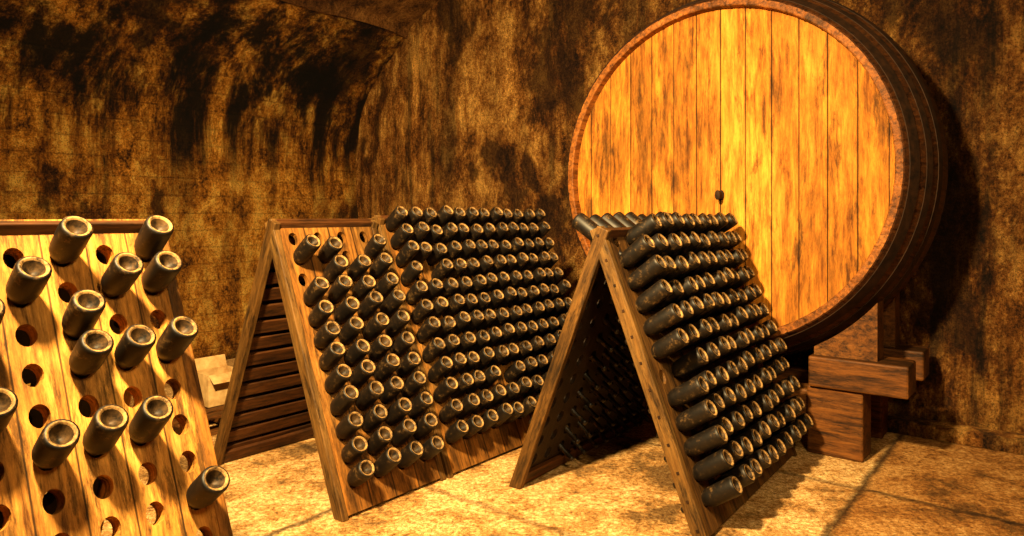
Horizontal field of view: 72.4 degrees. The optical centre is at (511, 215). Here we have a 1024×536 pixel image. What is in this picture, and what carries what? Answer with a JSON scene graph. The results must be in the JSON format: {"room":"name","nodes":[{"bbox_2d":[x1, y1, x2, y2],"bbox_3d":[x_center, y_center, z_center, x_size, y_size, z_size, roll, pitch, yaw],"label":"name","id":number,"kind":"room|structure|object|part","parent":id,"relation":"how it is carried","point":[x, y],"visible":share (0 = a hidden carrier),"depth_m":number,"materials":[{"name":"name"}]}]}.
{"room":"wine cellar","nodes":[
{"label":"wine cellar","id":0,"kind":"room"},
{"bbox_2d":[0,0,406,385],"bbox_3d":[-5.628,-0.280,2.812,1.031,3.460,13.402,0,0,38],"label":"wall","id":1,"kind":"structure","parent":0,"point":[219,120],"depth_m":6.64,"materials":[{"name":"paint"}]},
{"bbox_2d":[281,0,438,37],"bbox_3d":[-1.861,-2.256,-0.131,8.711,0.595,13.408,0,0,38],"label":"ceiling","id":2,"kind":"structure","parent":0,"point":[396,16],"depth_m":7.30,"materials":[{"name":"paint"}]},
{"bbox_2d":[45,358,1023,535],"bbox_3d":[-2.181,1.450,0.246,16.394,0.001,17.014,0,0,0],"label":"floor","id":3,"kind":"structure","parent":0,"point":[906,485],"depth_m":3.59,"materials":[{"name":"stone"}]},
{"bbox_2d":[0,219,232,535],"bbox_3d":[-1.527,0.737,1.770,1.224,1.472,1.300,0,0,35],"label":"rack","id":4,"kind":"object","parent":3,"relation":"on","point":[84,490],"visible":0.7,"depth_m":1.94,"materials":[{"name":"brown wood"}]},
{"bbox_3d":[-1.755,0.732,1.938,0.052,1.542,1.239,27,15,32],"label":"panel","id":5,"kind":"part","parent":4,"relation":"part of","materials":[{"name":"brown wood"}]},
{"bbox_2d":[0,215,229,508],"bbox_3d":[-1.357,0.453,1.781,0.626,0.912,1.041,0,0,39],"label":"wine bottles","id":6,"kind":"object","parent":4,"relation":"in","point":[29,276],"visible":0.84,"depth_m":1.93,"materials":[{"name":"black glass"}]},
{"bbox_2d":[172,404,223,435],"bbox_3d":[-2.124,1.387,4.953,0.650,0.125,0.800,0,0,38],"label":"wooden pallet","id":7,"kind":"object","parent":3,"relation":"on","point":[214,414],"visible":0.08,"depth_m":4.67,"materials":[{"name":"brown wood"}]},
{"bbox_2d":[195,354,232,407],"bbox_3d":[-2.084,1.173,4.988,0.320,0.300,0.260,0,0,38],"label":"cardboard box","id":8,"kind":"object","parent":7,"relation":"on","point":[214,374],"visible":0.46,"depth_m":4.91,"materials":[{"name":"brown cardboard"}]},
{"bbox_2d":[214,218,445,521],"bbox_3d":[-1.063,0.744,3.972,1.244,1.460,0.700,0,0,39],"label":"rack","id":9,"kind":"object","parent":3,"relation":"on","point":[277,396],"visible":0.45,"depth_m":3.84,"materials":[{"name":"brown wood"}]},
{"bbox_3d":[-1.281,0.716,4.149,0.024,1.517,0.640,29,18,35],"label":"panel","id":10,"kind":"part","parent":9,"relation":"part of","materials":[{"name":"brown wood"}]},
{"bbox_3d":[-0.832,0.734,3.782,0.030,1.534,0.634,-29,-18,35],"label":"panel","id":11,"kind":"part","parent":9,"relation":"part of","materials":[{"name":"brown wood"}]},
{"bbox_2d":[293,234,443,486],"bbox_3d":[-0.795,0.747,3.753,0.721,1.303,0.578,0,0,40],"label":"wine bottles","id":12,"kind":"object","parent":9,"relation":"in","point":[353,421],"visible":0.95,"depth_m":3.67,"materials":[{"name":"black glass"}]},
{"bbox_2d":[330,215,558,478],"bbox_3d":[-0.341,0.734,4.861,1.254,1.480,1.560,0,0,39],"label":"rack","id":13,"kind":"object","parent":3,"relation":"on","point":[464,453],"visible":0.09,"depth_m":4.19,"materials":[{"name":"brown wood"}]},
{"bbox_3d":[-0.561,0.706,5.040,0.025,1.537,1.500,29,18,35],"label":"panel","id":14,"kind":"part","parent":13,"relation":"part of","materials":[{"name":"brown wood"}]},
{"bbox_2d":[385,205,571,443],"bbox_3d":[-0.100,0.645,4.664,0.772,1.431,1.498,0,0,39],"label":"wine bottles","id":15,"kind":"object","parent":13,"relation":"in","point":[503,226],"visible":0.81,"depth_m":4.43,"materials":[{"name":"black glass"}]},
{"bbox_2d":[509,226,796,535],"bbox_3d":[0.855,0.760,3.994,1.104,1.423,1.444,0,0,37],"label":"rack","id":16,"kind":"object","parent":3,"relation":"on","point":[540,454],"visible":0.35,"depth_m":3.57,"materials":[{"name":"brown wood"}]},
{"bbox_3d":[0.645,0.751,4.154,0.030,1.475,1.370,26,15,34],"label":"panel","id":17,"kind":"part","parent":16,"relation":"part of","materials":[{"name":"brown wood"}]},
{"bbox_2d":[529,212,813,512],"bbox_3d":[0.854,0.682,3.998,1.355,1.421,1.326,0,0,37],"label":"wine bottles","id":18,"kind":"object","parent":16,"relation":"in","point":[686,262],"visible":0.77,"depth_m":3.60,"materials":[{"name":"black glass"}]},
{"bbox_3d":[1.067,0.751,3.838,0.030,1.475,1.370,-26,-15,34],"label":"panel","id":19,"kind":"part","parent":16,"relation":"part of","materials":[{"name":"brown wood"}]},
{"bbox_2d":[647,292,928,461],"bbox_3d":[1.575,0.976,4.947,2.280,0.948,0.800,0,0,38],"label":"stand","id":20,"kind":"object","parent":3,"relation":"on","point":[848,381],"visible":0.44,"depth_m":4.19,"materials":[{"name":"brown wood"}]},
{"bbox_2d":[567,0,947,356],"bbox_3d":[1.587,-0.292,4.961,2.558,2.558,0.948,0,0,38],"label":"wine barrel","id":21,"kind":"object","parent":20,"relation":"on","point":[805,122],"visible":0.75,"depth_m":4.38,"materials":[{"name":"brown wood"}]},
{"bbox_3d":[2.004,1.242,4.289,0.315,0.415,0.230,0,0,38],"label":"post","id":22,"kind":"part","parent":20,"relation":"part of","materials":[{"name":"brown wood"}]},
{"bbox_3d":[2.342,1.242,4.722,0.315,0.415,0.210,0,0,38],"label":"post","id":23,"kind":"part","parent":20,"relation":"part of","materials":[{"name":"brown wood"}]},
{"bbox_2d":[356,0,1023,433],"bbox_3d":[1.754,-0.650,5.526,9.800,4.200,0.067,0,0,38],"label":"wall","id":24,"kind":"structure","parent":0,"point":[480,104],"depth_m":6.13,"materials":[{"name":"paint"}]},
{"bbox_2d":[796,413,1023,454],"bbox_3d":[2.825,1.405,4.558,6.880,0.090,0.180,0,0,38],"label":"baseboard","id":25,"kind":"structure","parent":24,"relation":"attached to","point":[1010,442],"depth_m":4.46,"materials":[{"name":"paint"}]}
]}

